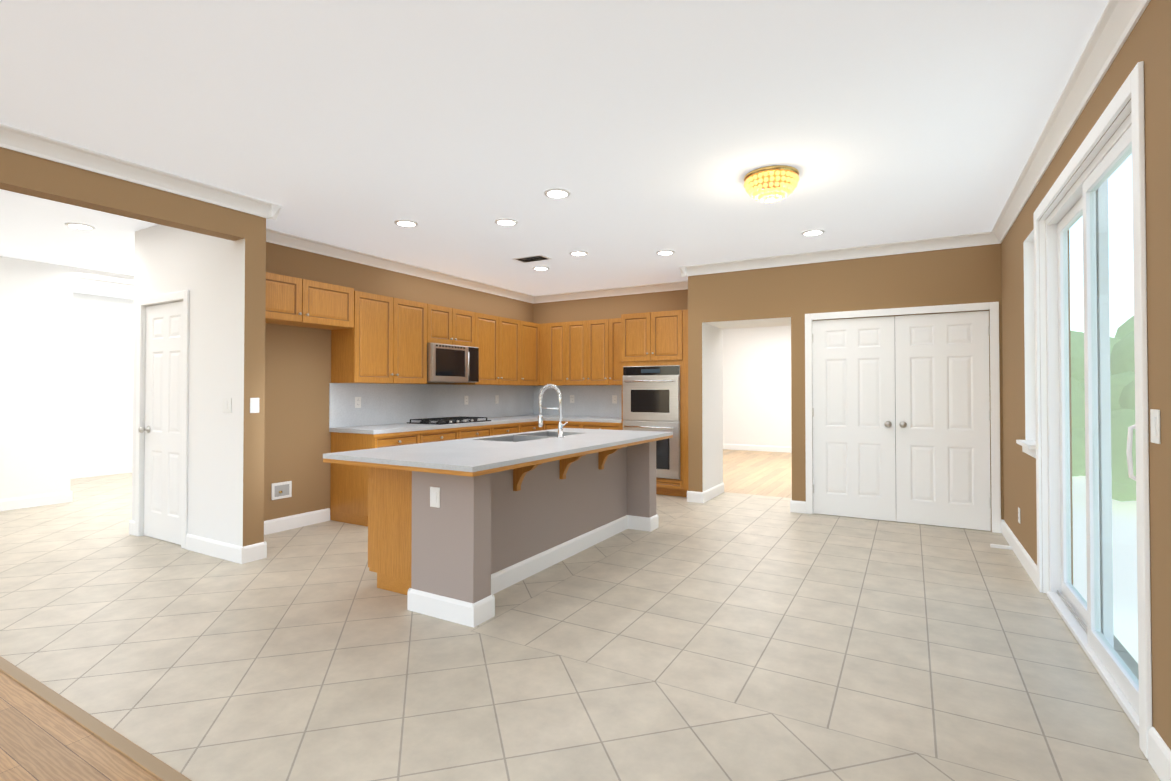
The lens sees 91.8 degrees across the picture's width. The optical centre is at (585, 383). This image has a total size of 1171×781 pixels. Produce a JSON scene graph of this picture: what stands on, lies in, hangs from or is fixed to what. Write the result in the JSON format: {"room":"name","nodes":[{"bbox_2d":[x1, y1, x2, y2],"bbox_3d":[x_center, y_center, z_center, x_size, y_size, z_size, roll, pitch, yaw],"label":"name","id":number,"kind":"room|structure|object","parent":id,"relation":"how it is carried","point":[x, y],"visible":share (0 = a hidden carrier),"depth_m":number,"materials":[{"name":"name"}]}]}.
{"room":"kitchen","nodes":[
{"label":"kitchen","id":0,"kind":"room"},
{"bbox_2d":[0,256,133,499],"bbox_3d":[-7.010,-0.014,4.963,0.150,2.740,9.600,0,-1,30],"label":"wall","id":1,"kind":"structure","parent":0,"point":[66,378],"depth_m":6.52,"materials":[{"name":"white paint"}]},
{"bbox_2d":[0,656,191,780],"bbox_3d":[-5.924,1.340,1.657,13.800,0.066,4.970,0,-1,30],"label":"floor","id":2,"kind":"structure","parent":0,"point":[47,733],"depth_m":2.07,"materials":[{"name":"brown wood"}]},
{"bbox_2d":[0,147,244,240],"bbox_3d":[-4.219,-1.279,1.540,0.150,0.300,6.400,0,-1,30],"label":"wall","id":3,"kind":"structure","parent":0,"point":[29,175],"depth_m":3.58,"materials":[{"name":"beige paint"}]},
{"bbox_2d":[0,123,281,220],"bbox_3d":[-4.061,-1.375,1.588,0.078,0.105,6.638,0,-1,30],"label":"crown molding","id":4,"kind":"structure","parent":3,"relation":"attached to","point":[11,138],"depth_m":3.60,"materials":[{"name":"white wood"}]},
{"bbox_2d":[132,213,265,546],"bbox_3d":[-3.289,-0.017,4.770,1.760,2.740,0.160,0,-1,30],"label":"wall","id":5,"kind":"structure","parent":0,"point":[222,281],"depth_m":4.43,"materials":[{"name":"white paint"}]},
{"bbox_2d":[135,290,188,548],"bbox_3d":[-3.633,0.295,4.860,0.866,2.116,0.017,0,-1,30],"label":"door frame","id":6,"kind":"structure","parent":5,"relation":"in","point":[168,297],"depth_m":4.72,"materials":[{"name":"white wood"}]},
{"bbox_2d":[138,301,182,544],"bbox_3d":[-3.626,0.330,4.869,0.726,2.038,0.109,0,-1,30],"label":"door leaf","id":7,"kind":"structure","parent":6,"relation":"attached to","point":[162,429],"depth_m":4.90,"materials":[{"name":"white wood"}]},
{"bbox_2d":[222,398,231,412],"bbox_3d":[-2.759,0.168,4.366,0.120,0.115,0.008,0,-1,30],"label":"light switch","id":8,"kind":"object","parent":5,"relation":"attached to","point":[227,402],"depth_m":4.36,"materials":[{"name":"white plastic"}]},
{"bbox_2d":[250,398,258,412],"bbox_3d":[-2.521,0.168,4.328,0.008,0.115,0.070,0,-1,30],"label":"light switch","id":9,"kind":"object","parent":5,"relation":"attached to","point":[254,402],"depth_m":4.32,"materials":[{"name":"white plastic"}]},
{"bbox_2d":[264,242,532,520],"bbox_3d":[-2.010,0.010,6.775,0.150,2.740,4.590,0,-1,30],"label":"wall","id":10,"kind":"structure","parent":0,"point":[297,445],"depth_m":5.47,"materials":[{"name":"beige paint"}]},
{"bbox_2d":[271,481,291,499],"bbox_3d":[-2.786,0.984,5.218,0.034,0.150,0.190,0,-1,30],"label":"outlet box","id":11,"kind":"object","parent":10,"relation":"attached to","point":[280,490],"visible":1,"depth_m":5.22,"materials":[{"name":"white plastic"}]},
{"bbox_2d":[265,272,352,331],"bbox_3d":[-2.663,-0.737,5.137,0.348,0.390,1.077,0,-1,30],"label":"upper cabinet","id":12,"kind":"object","parent":10,"relation":"attached to","point":[290,301],"depth_m":5.11,"materials":[{"name":"brown wood"}]},
{"bbox_2d":[355,397,360,407],"bbox_3d":[-2.381,0.199,5.941,0.007,0.115,0.075,0,-1,30],"label":"outlet","id":13,"kind":"object","parent":10,"relation":"attached to","point":[357,399],"depth_m":5.94,"materials":[{"name":"white plastic"}]},
{"bbox_2d":[329,288,428,383],"bbox_3d":[-2.157,-0.450,6.018,0.348,0.900,0.960,0,-1,30],"label":"upper cabinet","id":14,"kind":"object","parent":10,"relation":"attached to","point":[398,353],"depth_m":5.82,"materials":[{"name":"brown wood"}]},
{"bbox_2d":[266,228,535,303],"bbox_3d":[-1.911,-1.307,6.735,0.078,0.105,4.590,0,-1,30],"label":"crown molding","id":15,"kind":"structure","parent":10,"relation":"attached to","point":[272,236],"depth_m":6.21,"materials":[{"name":"white wood"}]},
{"bbox_2d":[429,340,472,383],"bbox_3d":[-1.722,-0.233,6.666,0.457,0.433,0.591,0,-1,30],"label":"microwave","id":16,"kind":"object","parent":10,"relation":"attached to","point":[448,363],"depth_m":6.57,"materials":[{"name":"silver metal"}]},
{"bbox_2d":[429,304,476,343],"bbox_3d":[-1.720,-0.670,6.785,0.348,0.440,0.800,0,-1,30],"label":"upper cabinet","id":17,"kind":"object","parent":10,"relation":"attached to","point":[451,325],"depth_m":6.70,"materials":[{"name":"brown wood"}]},
{"bbox_2d":[464,396,467,404],"bbox_3d":[-1.551,0.218,7.391,0.007,0.115,0.075,0,-1,30],"label":"outlet","id":18,"kind":"object","parent":10,"relation":"attached to","point":[465,397],"depth_m":7.38,"materials":[{"name":"white plastic"}]},
{"bbox_2d":[473,344,484,383],"bbox_3d":[-1.535,-0.229,6.993,0.457,0.433,0.234,0,-1,30],"label":"upper cabinet","id":19,"kind":"object","parent":10,"relation":"attached to","point":[478,349],"depth_m":7.11,"materials":[{"name":"brown wood"}]},
{"bbox_2d":[473,313,520,387],"bbox_3d":[-1.288,-0.430,7.537,0.348,0.900,0.940,0,-1,30],"label":"upper cabinet","id":20,"kind":"object","parent":10,"relation":"attached to","point":[501,336],"depth_m":7.50,"materials":[{"name":"brown wood"}]},
{"bbox_2d":[495,395,498,403],"bbox_3d":[-1.239,0.225,7.937,0.007,0.115,0.075,0,-1,30],"label":"outlet","id":21,"kind":"object","parent":10,"relation":"attached to","point":[496,396],"depth_m":7.94,"materials":[{"name":"white plastic"}]},
{"bbox_2d":[521,321,540,387],"bbox_3d":[-0.937,-0.422,8.151,0.348,0.900,0.475,0,-1,30],"label":"upper cabinet","id":22,"kind":"object","parent":10,"relation":"attached to","point":[530,332],"depth_m":8.10,"materials":[{"name":"brown wood"}]},
{"bbox_2d":[0,0,1108,298],"bbox_3d":[-2.689,-1.403,7.348,13.800,0.100,18.000,0,-1,30],"label":"ceiling","id":23,"kind":"structure","parent":0,"point":[642,132],"depth_m":3.01,"materials":[{"name":"white paint"}]},
{"bbox_2d":[65,223,94,229],"bbox_3d":[-4.434,-1.377,4.982,0.189,0.011,0.189,0,-1,-15],"label":"recessed light","id":24,"kind":"object","parent":23,"relation":"in","point":[74,225],"depth_m":4.98,"materials":[{"name":"white"}]},
{"bbox_2d":[394,220,417,226],"bbox_3d":[-1.545,-1.378,4.897,0.189,0.011,0.189,0,-1,-15],"label":"recessed light","id":25,"kind":"object","parent":23,"relation":"in","point":[405,223],"depth_m":4.89,"materials":[{"name":"white"}]},
{"bbox_2d":[495,218,517,225],"bbox_3d":[-0.678,-1.379,4.861,0.189,0.011,0.189,0,-1,-15],"label":"recessed light","id":26,"kind":"object","parent":23,"relation":"in","point":[502,221],"depth_m":4.85,"materials":[{"name":"white"}]},
{"bbox_2d":[512,254,551,262],"bbox_3d":[-0.585,-1.362,6.213,0.380,0.009,0.220,0,-1,30],"label":"ceiling vent","id":27,"kind":"object","parent":23,"relation":"in","point":[533,258],"visible":0.94,"depth_m":6.18,"materials":[{"name":"white"}]},
{"bbox_2d":[532,266,548,270],"bbox_3d":[-0.526,-1.355,6.698,0.189,0.011,0.189,0,-1,-15],"label":"recessed light","id":28,"kind":"object","parent":23,"relation":"in","point":[541,268],"depth_m":6.68,"materials":[{"name":"white plastic"}]},
{"bbox_2d":[544,188,570,197],"bbox_3d":[-0.207,-1.388,4.154,0.189,0.011,0.189,0,-1,-15],"label":"recessed light","id":29,"kind":"object","parent":23,"relation":"in","point":[554,192],"depth_m":4.14,"materials":[{"name":"white"}]},
{"bbox_2d":[569,251,587,255],"bbox_3d":[-0.070,-1.364,5.965,0.189,0.011,0.189,0,-1,-15],"label":"recessed light","id":30,"kind":"object","parent":23,"relation":"in","point":[575,253],"depth_m":5.95,"materials":[{"name":"white"}]},
{"bbox_2d":[656,250,674,254],"bbox_3d":[0.833,-1.365,5.932,0.189,0.011,0.189,0,-1,-15],"label":"recessed light","id":31,"kind":"object","parent":23,"relation":"in","point":[662,252],"depth_m":5.91,"materials":[{"name":"white"}]},
{"bbox_2d":[743,165,799,202],"bbox_3d":[1.248,-1.313,3.816,0.343,0.170,0.347,0,-1,30],"label":"ceiling light","id":32,"kind":"object","parent":23,"relation":"attached to","point":[771,181],"depth_m":3.73,"materials":[{"name":"gold glass"}]},
{"bbox_2d":[801,229,824,235],"bbox_3d":[2.077,-1.374,5.186,0.189,0.011,0.189,0,-1,-15],"label":"recessed light","id":33,"kind":"object","parent":23,"relation":"in","point":[814,232],"depth_m":5.16,"materials":[{"name":"white"}]},
{"bbox_2d":[0,473,1160,780],"bbox_3d":[-3.161,1.406,6.487,13.800,0.060,6.200,0,-1,30],"label":"floor","id":34,"kind":"structure","parent":0,"point":[308,653],"depth_m":2.75,"materials":[{"name":"beige tile"}]},
{"bbox_2d":[330,432,420,525],"bbox_3d":[-2.126,0.925,5.762,0.638,0.878,0.578,0,-1,30],"label":"base cabinet","id":35,"kind":"object","parent":34,"relation":"on","point":[348,483],"depth_m":5.53,"materials":[{"name":"brown wood"}]},
{"bbox_2d":[329,416,544,435],"bbox_3d":[-1.397,0.482,7.027,0.653,0.040,3.528,0,-1,30],"label":"countertop","id":36,"kind":"structure","parent":35,"relation":"on","point":[361,429],"depth_m":6.03,"materials":[{"name":"white stone"}]},
{"bbox_2d":[405,416,492,423],"bbox_3d":[-1.591,0.434,6.696,0.510,0.046,0.880,0,-1,30],"label":"cooktop","id":37,"kind":"object","parent":36,"relation":"in","point":[424,419],"depth_m":6.63,"materials":[{"name":"black metal"}]},
{"bbox_2d":[421,428,460,442],"bbox_3d":[-1.839,0.932,6.264,0.638,0.878,0.578,0,-1,30],"label":"base cabinet","id":38,"kind":"object","parent":34,"relation":"on","point":[438,434],"depth_m":6.11,"materials":[{"name":"brown wood"}]},
{"bbox_2d":[461,424,492,438],"bbox_3d":[-1.552,0.939,6.765,0.638,0.878,0.578,0,-1,30],"label":"base cabinet","id":39,"kind":"object","parent":34,"relation":"on","point":[486,429],"depth_m":6.65,"materials":[{"name":"brown wood"}]},
{"bbox_2d":[323,432,672,627],"bbox_3d":[-0.405,0.911,4.433,1.217,0.873,2.826,0,-1,30],"label":"kitchen island","id":40,"kind":"object","parent":34,"relation":"on","point":[514,508],"depth_m":3.69,"materials":[{"name":"beige paint"}]},
{"bbox_2d":[430,487,439,507],"bbox_3d":[-0.865,0.654,3.259,0.075,0.115,0.008,0,-1,30],"label":"outlet","id":41,"kind":"object","parent":40,"relation":"attached to","point":[435,491],"depth_m":3.26,"materials":[{"name":"white plastic"}]},
{"bbox_2d":[323,428,670,467],"bbox_3d":[-0.398,0.468,4.435,1.203,0.043,2.828,0,-1,30],"label":"island countertop","id":42,"kind":"structure","parent":40,"relation":"on","point":[449,453],"depth_m":3.76,"materials":[{"name":"white stone"}]},
{"bbox_2d":[479,432,578,439],"bbox_3d":[-0.443,0.552,4.863,0.429,0.204,1.079,0,-1,30],"label":"sink","id":43,"kind":"object","parent":42,"relation":"in","point":[524,435],"depth_m":4.92,"materials":[{"name":"grey metal"}]},
{"bbox_2d":[538,384,566,435],"bbox_3d":[-0.276,0.227,4.807,0.252,0.449,0.125,0,-1,30],"label":"faucet","id":44,"kind":"object","parent":42,"relation":"on","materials":[{"name":"silver metal"}]},
{"bbox_2d":[493,424,520,435],"bbox_3d":[-1.265,0.945,7.267,0.638,0.878,0.578,0,-1,30],"label":"base cabinet","id":45,"kind":"object","parent":34,"relation":"on","point":[498,429],"depth_m":7.10,"materials":[{"name":"brown wood"}]},
{"bbox_2d":[521,420,544,432],"bbox_3d":[-0.979,0.952,7.767,0.638,0.878,0.574,0,-1,30],"label":"base cabinet","id":46,"kind":"object","parent":34,"relation":"on","point":[533,424],"depth_m":7.59,"materials":[{"name":"brown wood"}]},
{"bbox_2d":[545,420,580,429],"bbox_3d":[-0.164,0.955,7.980,0.604,0.878,0.638,0,-1,30],"label":"base cabinet","id":47,"kind":"object","parent":34,"relation":"on","point":[549,424],"depth_m":7.69,"materials":[{"name":"brown wood"}]},
{"bbox_2d":[545,416,616,423],"bbox_3d":[0.109,0.492,7.822,1.173,0.040,0.653,0,-1,30],"label":"countertop","id":48,"kind":"structure","parent":47,"relation":"on","point":[584,419],"depth_m":7.59,"materials":[{"name":"white stone"}]},
{"bbox_2d":[581,424,616,429],"bbox_3d":[0.360,0.951,7.681,0.603,0.878,0.638,0,-1,30],"label":"base cabinet","id":49,"kind":"object","parent":34,"relation":"on","point":[583,426],"depth_m":7.41,"materials":[{"name":"brown wood"}]},
{"bbox_2d":[617,309,687,496],"bbox_3d":[1.020,0.250,7.277,0.948,2.268,0.699,0,-1,30],"label":"tall cabinet","id":50,"kind":"object","parent":34,"relation":"on","point":[652,347],"depth_m":6.96,"materials":[{"name":"brown wood"}]},
{"bbox_2d":[990,544,1011,549],"bbox_3d":[3.405,1.339,4.653,0.140,0.025,0.035,0,-1,30],"label":"floor vent","id":51,"kind":"object","parent":34,"relation":"on","point":[1000,546],"visible":1,"depth_m":4.64,"materials":[{"name":"white plastic"}]},
{"bbox_2d":[533,289,687,385],"bbox_3d":[0.373,0.028,8.142,2.930,2.740,0.150,0,-1,30],"label":"wall","id":52,"kind":"structure","parent":0,"point":[611,307],"depth_m":8.10,"materials":[{"name":"beige paint"}]},
{"bbox_2d":[541,322,564,387],"bbox_3d":[-0.398,-0.420,8.299,0.479,0.900,0.348,0,-1,30],"label":"upper cabinet","id":53,"kind":"object","parent":52,"relation":"attached to","point":[552,334],"depth_m":8.15,"materials":[{"name":"brown wood"}]},
{"bbox_2d":[570,395,573,402],"bbox_3d":[-0.197,0.230,8.360,0.075,0.115,0.007,0,-1,30],"label":"outlet","id":54,"kind":"object","parent":52,"relation":"attached to","point":[571,396],"depth_m":8.36,"materials":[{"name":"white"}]},
{"bbox_2d":[565,320,588,387],"bbox_3d":[-0.042,-0.423,8.096,0.340,0.900,0.348,0,-1,30],"label":"upper cabinet","id":55,"kind":"object","parent":52,"relation":"attached to","point":[576,332],"depth_m":7.95,"materials":[{"name":"brown wood"}]},
{"bbox_2d":[589,319,608,387],"bbox_3d":[0.253,-0.425,7.927,0.340,0.900,0.348,0,-1,30],"label":"upper cabinet","id":56,"kind":"object","parent":52,"relation":"attached to","point":[598,329],"depth_m":7.77,"materials":[{"name":"brown wood"}]},
{"bbox_2d":[536,280,687,302],"bbox_3d":[0.421,-1.291,8.000,2.690,0.105,0.078,0,-1,30],"label":"crown molding","id":57,"kind":"structure","parent":52,"relation":"attached to","point":[677,285],"depth_m":8.00,"materials":[{"name":"white wood"}]},
{"bbox_2d":[609,318,616,387],"bbox_3d":[0.547,-0.427,7.759,0.338,0.900,0.348,0,-1,30],"label":"upper cabinet","id":58,"kind":"object","parent":52,"relation":"attached to","point":[612,322],"depth_m":7.66,"materials":[{"name":"brown wood"}]},
{"bbox_2d":[612,395,616,403],"bbox_3d":[0.410,0.226,8.013,0.075,0.115,0.007,0,-1,30],"label":"outlet","id":59,"kind":"object","parent":52,"relation":"attached to","point":[614,397],"depth_m":8.01,"materials":[{"name":"white plastic"}]},
{"bbox_2d":[722,326,791,446],"bbox_3d":[1.435,0.099,13.582,12.750,2.740,0.150,0,-1,30],"label":"wall","id":60,"kind":"structure","parent":0,"point":[756,385],"depth_m":12.17,"materials":[{"name":"white paint"}]},
{"bbox_2d":[723,449,791,497],"bbox_3d":[0.079,1.480,12.150,13.800,0.060,6.850,0,-1,30],"label":"floor","id":61,"kind":"structure","parent":0,"point":[764,473],"depth_m":8.98,"materials":[{"name":"beige wood"}]},
{"bbox_2d":[688,244,1003,531],"bbox_3d":[2.697,0.003,6.253,2.980,2.740,0.820,0,-1,30],"label":"wall","id":62,"kind":"structure","parent":0,"point":[791,295],"depth_m":6.03,"materials":[{"name":"beige paint"}]},
{"bbox_2d":[679,232,987,276],"bbox_3d":[2.401,-1.318,5.923,2.968,0.105,0.078,0,-1,30],"label":"crown molding","id":63,"kind":"structure","parent":62,"relation":"attached to","point":[981,238],"depth_m":5.79,"materials":[{"name":"white wood"}]},
{"bbox_2d":[805,302,1000,532],"bbox_3d":[3.065,0.312,5.614,1.666,2.101,0.118,0,-1,30],"label":"door frame","id":64,"kind":"structure","parent":62,"relation":"in","point":[993,307],"depth_m":5.35,"materials":[{"name":"white wood"}]},
{"bbox_2d":[812,311,990,530],"bbox_3d":[3.045,0.346,5.578,1.526,2.023,0.109,0,-1,30],"label":"double door","id":65,"kind":"structure","parent":64,"relation":"attached to","point":[928,374],"depth_m":5.56,"materials":[{"name":"white wood"}]},
{"bbox_2d":[1001,0,1170,749],"bbox_3d":[3.192,-0.027,3.966,0.150,2.740,18.000,0,-1,30],"label":"wall","id":66,"kind":"structure","parent":0,"point":[1148,42],"depth_m":1.98,"materials":[{"name":"beige paint"}]},
{"bbox_2d":[0,444,1170,780],"bbox_3d":[-2.739,1.312,6.419,12.600,0.124,16.399,0,-1,30],"label":"baseboard","id":67,"kind":"structure","parent":66,"relation":"attached to","point":[1160,756],"depth_m":5.13,"materials":[{"name":"white"}]},
{"bbox_2d":[1018,507,1019,522],"bbox_3d":[3.347,1.018,4.382,0.006,0.115,0.075,0,-1,30],"label":"outlet","id":68,"kind":"object","parent":66,"relation":"attached to","point":[1018,507],"depth_m":4.37,"materials":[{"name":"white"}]},
{"bbox_2d":[1016,229,1035,457],"bbox_3d":[3.132,-0.269,3.946,0.170,1.533,0.500,0,-1,30],"label":"window unit","id":69,"kind":"structure","parent":66,"relation":"in","point":[1028,444],"depth_m":4.13,"materials":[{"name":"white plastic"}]},
{"bbox_2d":[988,0,1150,244],"bbox_3d":[1.189,-1.386,0.712,0.078,0.105,10.330,0,-1,30],"label":"crown molding","id":70,"kind":"structure","parent":66,"relation":"attached to","point":[1112,32],"depth_m":2.68,"materials":[{"name":"white wood"}]},
{"bbox_2d":[1033,61,1151,758],"bbox_3d":[2.513,0.097,2.821,0.153,2.458,1.970,0,-1,30],"label":"door","id":71,"kind":"structure","parent":66,"relation":"in","point":[1089,622],"depth_m":2.78,"materials":[{"name":"white plastic"}]},
{"bbox_2d":[1150,409,1160,443],"bbox_3d":[1.938,0.146,1.933,0.008,0.115,0.075,0,-1,30],"label":"light switch","id":72,"kind":"object","parent":66,"relation":"attached to","point":[1154,414],"depth_m":1.92,"materials":[{"name":"white plastic"}]},
{"label":"outside","id":73,"kind":"structure","parent":0,"visible":0},
{"bbox_2d":[1072,475,1137,662],"bbox_3d":[12.483,1.429,6.697,13.250,0.060,36.000,0,-1,30],"label":"ground","id":74,"kind":"structure","parent":73,"point":[1118,602],"depth_m":4.36,"materials":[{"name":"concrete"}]},
{"bbox_2d":[1071,315,1135,501],"bbox_3d":[7.387,0.094,5.725,4.267,2.794,13.660,0,-1,30],"label":"trees","id":75,"kind":"object","parent":74,"relation":"on","point":[1077,355],"depth_m":7.53,"materials":[{"name":"green plant"}]}
]}

